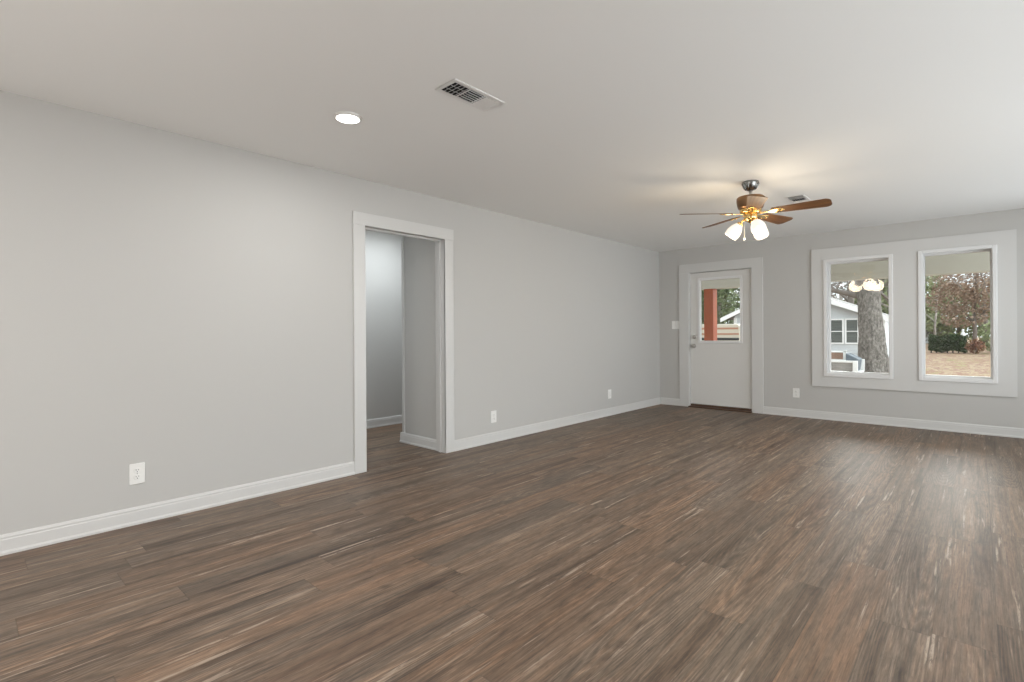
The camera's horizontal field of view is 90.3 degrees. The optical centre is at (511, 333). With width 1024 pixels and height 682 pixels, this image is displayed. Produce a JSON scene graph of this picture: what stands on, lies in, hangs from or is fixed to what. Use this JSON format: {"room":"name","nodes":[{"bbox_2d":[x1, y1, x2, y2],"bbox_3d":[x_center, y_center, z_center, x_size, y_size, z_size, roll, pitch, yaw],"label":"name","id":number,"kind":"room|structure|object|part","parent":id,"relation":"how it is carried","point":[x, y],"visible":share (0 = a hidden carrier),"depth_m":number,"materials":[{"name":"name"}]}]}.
{"room":"empty living room","nodes":[
{"label":"empty living room","id":0,"kind":"room"},
{"bbox_2d":[0,90,659,534],"bbox_3d":[-1.333,-0.067,4.195,0.120,2.420,10.788,0,0,42],"label":"wall","id":1,"kind":"structure","parent":0,"point":[181,306],"depth_m":3.41,"materials":[{"name":"grey paint"}]},
{"bbox_2d":[129,462,144,484],"bbox_3d":[-2.263,0.846,3.078,0.009,0.124,0.080,0,0,42],"label":"wall outlet","id":2,"kind":"object","parent":1,"relation":"attached to","point":[136,471],"visible":1,"depth_m":3.08,"materials":[{"name":"white plastic"}]},
{"bbox_2d":[134,474,140,479],"bbox_3d":[-2.263,0.865,3.078,0.009,0.029,0.034,0,0,42],"label":"receptacle","id":3,"kind":"object","parent":2,"relation":"attached to","point":[136,476],"depth_m":3.07,"materials":[{"name":"white plastic"}]},
{"bbox_2d":[134,468,140,472],"bbox_3d":[-2.263,0.826,3.078,0.009,0.029,0.034,0,0,42],"label":"receptacle","id":4,"kind":"object","parent":2,"relation":"attached to","point":[136,470],"depth_m":3.08,"materials":[{"name":"white plastic"}]},
{"bbox_2d":[0,397,660,555],"bbox_3d":[-1.274,1.091,4.148,0.020,0.104,10.788,0,0,42],"label":"baseboard","id":5,"kind":"structure","parent":1,"relation":"attached to","point":[23,540],"depth_m":3.37,"materials":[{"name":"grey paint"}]},
{"bbox_2d":[352,211,454,473],"bbox_3d":[-0.974,0.071,4.579,0.150,2.140,1.071,0,0,42],"label":"door frame","id":6,"kind":"structure","parent":1,"relation":"attached to","point":[360,220],"depth_m":4.69,"materials":[{"name":"grey paint"}]},
{"bbox_2d":[491,410,495,422],"bbox_3d":[-0.191,0.871,5.340,0.009,0.124,0.080,0,0,42],"label":"wall outlet","id":7,"kind":"object","parent":1,"relation":"attached to","point":[493,413],"visible":1,"depth_m":5.33,"materials":[{"name":"white plastic"}]},
{"bbox_2d":[365,230,401,419],"bbox_3d":[-1.704,-0.065,6.306,0.120,2.420,5.400,0,0,42],"label":"wall","id":8,"kind":"structure","parent":0,"point":[382,250],"depth_m":6.34,"materials":[{"name":"grey paint"}]},
{"bbox_2d":[366,415,401,428],"bbox_3d":[-1.646,1.093,6.259,0.020,0.104,5.400,0,0,42],"label":"baseboard","id":9,"kind":"structure","parent":8,"relation":"attached to","point":[378,422],"depth_m":6.32,"materials":[{"name":"white wood"}]},
{"bbox_2d":[404,236,435,438],"bbox_3d":[0.092,-0.076,6.280,0.595,2.420,3.013,0,0,42],"label":"wall","id":10,"kind":"structure","parent":0,"point":[419,254],"depth_m":5.17,"materials":[{"name":"grey paint"}]},
{"bbox_2d":[401,236,404,432],"bbox_3d":[-1.106,-0.068,5.402,0.037,2.420,0.125,0,0,42],"label":"trim","id":11,"kind":"structure","parent":10,"relation":"attached to","point":[402,237],"depth_m":5.35,"materials":[{"name":"grey paint"}]},
{"bbox_2d":[400,432,435,449],"bbox_3d":[-0.946,1.089,5.164,0.628,0.104,0.020,0,0,42],"label":"baseboard","id":12,"kind":"structure","parent":10,"relation":"attached to","point":[425,442],"depth_m":5.16,"materials":[{"name":"white wood"}]},
{"bbox_2d":[0,404,1023,681],"bbox_3d":[-0.064,1.185,3.040,7.100,0.100,10.788,0,0,42],"label":"floor","id":13,"kind":"structure","parent":0,"point":[661,542],"depth_m":2.45,"materials":[{"name":"brown wood"}]},
{"bbox_2d":[0,0,1023,251],"bbox_3d":[-0.079,-1.335,3.040,7.100,0.100,10.788,0,0,42],"label":"ceiling","id":14,"kind":"structure","parent":0,"point":[618,120],"depth_m":2.72,"materials":[{"name":"white paint"}]},
{"bbox_2d":[333,111,361,123],"bbox_3d":[-0.970,-1.272,3.012,0.164,0.014,0.164,0,0,42],"label":"recessed light","id":15,"kind":"object","parent":14,"relation":"in","point":[346,117],"visible":1,"depth_m":2.99,"materials":[{"name":"white plastic"}]},
{"bbox_2d":[435,78,504,111],"bbox_3d":[-0.222,-1.278,2.751,0.166,0.012,0.371,0,0,42],"label":"ceiling vent","id":16,"kind":"object","parent":14,"relation":"in","point":[455,88],"visible":1,"depth_m":2.73,"materials":[{"name":"white metal"}]},
{"bbox_2d":[680,180,831,240],"bbox_3d":[2.075,-1.047,4.349,1.116,0.502,1.142,0,0,42],"label":"ceiling fan","id":17,"kind":"object","parent":14,"relation":"hanging from","point":[750,205],"visible":1,"depth_m":4.30,"materials":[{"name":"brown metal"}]},
{"bbox_3d":[1.666,-1.027,4.377,0.429,0.006,0.144,0,13,2],"label":"blade","id":18,"kind":"part","parent":17,"relation":"part of","materials":[{"name":"brown wood"}]},
{"bbox_3d":[1.939,-1.029,4.726,0.144,0.006,0.429,-14,4,-16],"label":"blade","id":19,"kind":"part","parent":17,"relation":"part of","materials":[{"name":"brown wood"}]},
{"bbox_3d":[1.925,-0.882,4.431,0.138,0.146,0.119,0,0,42],"label":"lamp shade","id":20,"kind":"part","parent":17,"relation":"part of","materials":[{"name":"white glass"}]},
{"bbox_3d":[1.985,-1.021,4.208,0.072,0.009,0.192,13,5,19],"label":"blade arm","id":21,"kind":"part","parent":17,"relation":"part of","materials":[{"name":"gold metal"}]},
{"bbox_3d":[1.914,-1.029,4.009,0.144,0.006,0.429,13,5,19],"label":"blade","id":22,"kind":"part","parent":17,"relation":"part of","materials":[{"name":"brown wood"}]},
{"bbox_3d":[2.044,-0.883,4.225,0.129,0.145,0.131,0,0,42],"label":"lamp shade","id":23,"kind":"part","parent":17,"relation":"part of","materials":[{"name":"white glass"}]},
{"bbox_3d":[2.163,-0.884,4.431,0.119,0.145,0.137,0,0,42],"label":"lamp shade","id":24,"kind":"part","parent":17,"relation":"part of","materials":[{"name":"white glass"}]},
{"bbox_3d":[2.181,-1.022,4.455,0.192,0.009,0.072,0,-13,-34],"label":"blade arm","id":25,"kind":"part","parent":17,"relation":"part of","materials":[{"name":"gold metal"}]},
{"bbox_3d":[2.172,-1.022,4.260,0.192,0.009,0.072,0,-13,38],"label":"blade arm","id":26,"kind":"part","parent":17,"relation":"part of","materials":[{"name":"gold metal"}]},
{"bbox_3d":[2.356,-1.031,4.575,0.429,0.006,0.144,0,-13,-34],"label":"blade","id":27,"kind":"part","parent":17,"relation":"part of","materials":[{"name":"brown wood"}]},
{"bbox_3d":[2.340,-1.031,4.131,0.429,0.006,0.144,0,-13,38],"label":"blade","id":28,"kind":"part","parent":17,"relation":"part of","materials":[{"name":"brown wood"}]},
{"bbox_2d":[784,194,811,203],"bbox_3d":[2.782,-1.296,4.943,0.166,0.012,0.371,0,0,42],"label":"ceiling vent","id":29,"kind":"object","parent":14,"relation":"in","point":[800,198],"visible":0.74,"depth_m":4.91,"materials":[{"name":"white metal"}]},
{"bbox_2d":[659,208,1023,427],"bbox_3d":[4.369,-0.102,6.423,5.520,2.420,0.200,0,0,42],"label":"wall","id":30,"kind":"structure","parent":0,"point":[787,283],"depth_m":6.73,"materials":[{"name":"grey paint"}]},
{"bbox_2d":[672,321,678,328],"bbox_3d":[2.549,-0.133,7.948,0.116,0.124,0.008,0,0,42],"label":"light switch","id":31,"kind":"object","parent":30,"relation":"attached to","point":[675,324],"visible":1,"depth_m":7.95,"materials":[{"name":"white plastic"}]},
{"bbox_2d":[688,268,751,412],"bbox_3d":[3.109,0.088,7.561,0.927,2.055,0.285,0,0,42],"label":"door","id":32,"kind":"structure","parent":30,"relation":"in","point":[720,372],"depth_m":7.50,"materials":[{"name":"white paint"}]},
{"bbox_3d":[3.079,-0.347,7.538,0.651,0.980,0.068,0,0,42],"label":"lite frame","id":33,"kind":"part","parent":32,"relation":"part of","materials":[{"name":"white plastic"}]},
{"bbox_2d":[679,257,763,413],"bbox_3d":[3.044,0.028,7.489,1.212,2.176,0.023,0,0,42],"label":"door frame","id":34,"kind":"structure","parent":30,"relation":"attached to","point":[756,264],"depth_m":7.23,"materials":[{"name":"grey paint"}]},
{"bbox_2d":[793,388,798,397],"bbox_3d":[3.796,0.794,6.811,0.080,0.124,0.009,0,0,42],"label":"wall outlet","id":35,"kind":"object","parent":30,"relation":"attached to","point":[795,390],"visible":1,"depth_m":6.81,"materials":[{"name":"white plastic"}]},
{"bbox_2d":[661,397,1023,438],"bbox_3d":[4.279,1.057,6.362,5.180,0.104,0.020,0,0,42],"label":"baseboard","id":36,"kind":"structure","parent":30,"relation":"attached to","point":[846,417],"depth_m":6.08,"materials":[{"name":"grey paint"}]},
{"bbox_2d":[823,254,892,378],"bbox_3d":[4.361,-0.203,6.413,0.721,1.504,0.244,0,0,42],"label":"window","id":37,"kind":"structure","parent":30,"relation":"in","point":[827,263],"depth_m":6.45,"materials":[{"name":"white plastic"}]},
{"bbox_2d":[811,229,1017,396],"bbox_3d":[4.699,-0.210,6.104,1.910,1.776,0.244,0,0,42],"label":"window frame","id":38,"kind":"structure","parent":30,"relation":"in","point":[992,248],"depth_m":5.91,"materials":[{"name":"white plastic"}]},
{"label":"outside","id":39,"kind":"structure","parent":0,"visible":0},
{"bbox_2d":[926,337,990,376],"bbox_3d":[54.775,1.301,65.367,120.000,0.300,149.612,0,0,42],"label":"lawn","id":40,"kind":"structure","parent":39,"point":[956,364],"depth_m":23.18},
{"bbox_2d":[702,289,732,323],"bbox_3d":[17.568,-3.838,46.244,5.222,10.439,4.113,0,0,42],"label":"pine tree","id":41,"kind":"object","parent":40,"relation":"on","point":[726,289],"visible":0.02,"depth_m":45.13,"materials":[{"name":"green plant"}]},
{"bbox_2d":[702,288,739,323],"bbox_3d":[15.977,-2.954,39.570,3.861,8.691,3.662,0,0,42],"label":"pine tree","id":42,"kind":"object","parent":40,"relation":"on","point":[723,293],"visible":0.21,"depth_m":38.69,"materials":[{"name":"green plant"}]},
{"bbox_2d":[702,324,739,340],"bbox_3d":[9.713,0.486,26.159,4.520,1.880,1.800,0,0,42],"label":"fence","id":43,"kind":"object","parent":40,"relation":"on","point":[725,332],"visible":0.02,"depth_m":24.43,"materials":[{"name":"beige paint"}]},
{"bbox_3d":[9.146,0.269,25.512,4.280,0.120,0.020,0,0,42],"label":"trim","id":44,"kind":"part","parent":43,"relation":"part of","materials":[{"name":"wood"}]},
{"bbox_2d":[720,297,888,355],"bbox_3d":[17.750,-0.568,29.723,7.810,3.890,8.780,0,0,42],"label":"neighbor house","id":45,"kind":"structure","parent":40,"relation":"on","point":[844,315],"depth_m":25.45,"materials":[{"name":"grey wood"}]},
{"bbox_3d":[16.276,-0.109,25.734,0.680,1.130,0.011,0,0,42],"label":"pane","id":46,"kind":"part","parent":45,"relation":"part of","materials":[{"name":"grey glass"}]},
{"bbox_3d":[16.829,-0.113,25.227,0.460,1.130,0.011,0,0,42],"label":"pane","id":47,"kind":"part","parent":45,"relation":"part of","materials":[{"name":"grey glass"}]},
{"bbox_2d":[831,281,855,298],"bbox_3d":[38.991,-3.721,59.206,9.191,10.096,5.361,0,0,42],"label":"tree","id":48,"kind":"object","parent":40,"relation":"on","point":[836,287],"visible":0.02,"depth_m":58.77,"materials":[{"name":"green plant"}]},
{"bbox_2d":[831,351,864,371],"bbox_3d":[10.290,0.992,17.173,2.465,0.860,1.620,0,0,42],"label":"trailer","id":49,"kind":"object","parent":40,"relation":"on","point":[840,360],"visible":0.28,"depth_m":16.30,"materials":[{"name":"white paint"}]},
{"bbox_3d":[10.182,0.728,17.223,1.760,0.230,0.050,0,0,42],"label":"panel","id":50,"kind":"part","parent":49,"relation":"part of","materials":[{"name":"brown wood"}]},
{"bbox_3d":[10.187,0.893,17.219,1.910,0.660,0.090,0,0,42],"label":"panel frame","id":51,"kind":"part","parent":49,"relation":"part of","materials":[{"name":"white paint"}]},
{"bbox_3d":[10.287,1.062,17.169,2.465,0.420,1.330,0,0,42],"label":"frame","id":52,"kind":"part","parent":49,"relation":"part of","materials":[{"name":"white paint"}]},
{"bbox_2d":[831,279,887,304],"bbox_3d":[26.238,-5.547,41.780,15.652,13.752,15.515,0,0,-14],"label":"bare tree","id":53,"kind":"object","parent":40,"relation":"on","point":[848,299],"visible":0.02,"depth_m":42.24,"materials":[{"name":"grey plant"}]},
{"bbox_2d":[831,281,888,301],"bbox_3d":[32.974,-6.255,51.018,13.690,15.083,14.862,0,0,-36],"label":"bare tree","id":54,"kind":"object","parent":40,"relation":"on","point":[833,296],"visible":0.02,"depth_m":50.98,"materials":[{"name":"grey plant"}]},
{"bbox_2d":[843,275,949,329],"bbox_3d":[39.437,-3.399,53.367,10.171,9.305,5.230,0,0,42],"label":"evergreen tree","id":55,"kind":"object","parent":40,"relation":"on","point":[928,288],"visible":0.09,"depth_m":50.90,"materials":[{"name":"green plant"}]},
{"bbox_2d":[834,274,974,303],"bbox_3d":[28.332,-5.484,36.106,12.528,13.601,12.015,0,0,-43],"label":"bare tree","id":56,"kind":"object","parent":40,"relation":"on","point":[884,296],"visible":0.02,"depth_m":37.55,"materials":[{"name":"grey plant"}]},
{"bbox_2d":[831,273,989,372],"bbox_3d":[12.542,-3.840,18.717,13.770,10.496,7.086,0,0,24],"label":"oak tree","id":57,"kind":"object","parent":40,"relation":"on","point":[872,346],"visible":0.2,"depth_m":17.85,"materials":[{"name":"grey plant"}]},
{"bbox_2d":[925,274,962,340],"bbox_3d":[48.404,-3.789,58.758,6.010,10.036,5.112,0,0,42],"label":"tree","id":58,"kind":"object","parent":40,"relation":"on","point":[930,332],"visible":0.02,"depth_m":58.05,"materials":[{"name":"green plant"}]},
{"bbox_2d":[925,276,963,344],"bbox_3d":[37.766,-5.793,45.012,14.424,14.097,14.258,0,0,-3],"label":"bare tree","id":59,"kind":"object","parent":40,"relation":"on","point":[935,318],"visible":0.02,"depth_m":44.61,"materials":[{"name":"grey plant"}]},
{"bbox_3d":[37.817,-6.928,42.120,15.279,11.827,14.465,0,0,42],"label":"crown","id":60,"kind":"part","parent":59,"relation":"part of","materials":[{"name":"brown plant"}]},
{"bbox_2d":[928,334,967,352],"bbox_3d":[29.250,0.659,34.241,2.066,1.301,1.109,0,0,42],"label":"hedge","id":61,"kind":"object","parent":40,"relation":"on","point":[950,342],"visible":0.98,"depth_m":34.02,"materials":[{"name":"green plant"}]},
{"bbox_2d":[925,272,989,347],"bbox_3d":[35.042,-3.190,38.405,6.158,8.933,4.865,0,0,42],"label":"oak tree","id":62,"kind":"object","parent":40,"relation":"on","point":[973,293],"visible":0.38,"depth_m":38.66,"materials":[{"name":"brown plant"}]},
{"bbox_2d":[925,285,989,339],"bbox_3d":[48.867,-2.103,55.645,8.473,6.604,5.252,0,0,42],"label":"evergreen tree","id":63,"kind":"object","parent":40,"relation":"on","point":[949,330],"visible":0.13,"depth_m":55.29,"materials":[{"name":"green plant"}]},
{"bbox_2d":[937,274,989,346],"bbox_3d":[41.852,-5.502,43.970,15.351,13.468,10.380,0,0,3],"label":"bare tree","id":64,"kind":"object","parent":40,"relation":"on","point":[984,322],"visible":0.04,"depth_m":45.36,"materials":[{"name":"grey plant"}]},
{"bbox_3d":[41.843,-6.859,43.970,15.351,10.753,10.380,0,0,3],"label":"crown","id":65,"kind":"part","parent":64,"relation":"part of","materials":[{"name":"brown plant"}]},
{"bbox_2d":[958,274,988,329],"bbox_3d":[55.834,-4.130,57.374,9.052,10.561,5.119,0,0,42],"label":"tree","id":66,"kind":"object","parent":40,"relation":"on","point":[973,274],"visible":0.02,"depth_m":59.21,"materials":[{"name":"green plant"}]},
{"bbox_2d":[964,338,985,353],"bbox_3d":[29.465,0.804,32.411,1.059,1.016,0.935,0,0,42],"label":"shrub","id":67,"kind":"object","parent":40,"relation":"on","point":[977,344],"visible":0.99,"depth_m":32.28,"materials":[{"name":"brown plant"}]},
{"bbox_2d":[977,321,990,351],"bbox_3d":[31.920,-0.108,33.406,2.102,2.808,1.671,0,0,42],"label":"shrub","id":68,"kind":"object","parent":40,"relation":"on","point":[982,333],"visible":0.2,"depth_m":33.82,"materials":[{"name":"green plant"}]},
{"bbox_3d":[3.746,1.487,8.901,17.000,0.550,2.600,0,0,42],"label":"floor","id":69,"kind":"structure","parent":40,"relation":"on","visible":0},
{"bbox_2d":[704,289,716,340],"bbox_3d":[3.819,0.179,9.792,0.200,2.065,0.230,0,0,42],"label":"porch post","id":70,"kind":"object","parent":69,"relation":"on","point":[710,295],"visible":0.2,"depth_m":9.72,"materials":[{"name":"orange paint"}]},
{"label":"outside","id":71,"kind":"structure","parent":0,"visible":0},
{"bbox_3d":[3.665,-1.287,8.832,17.000,0.080,2.412,0,0,42],"label":"ceiling","id":72,"kind":"structure","parent":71,"visible":0},
{"bbox_2d":[702,251,989,289],"bbox_3d":[4.329,-1.124,9.555,17.000,0.535,0.550,0,0,42],"label":"beam","id":73,"kind":"structure","parent":72,"relation":"attached to","point":[978,262],"depth_m":7.86,"materials":[{"name":"beige paint"}]}
]}

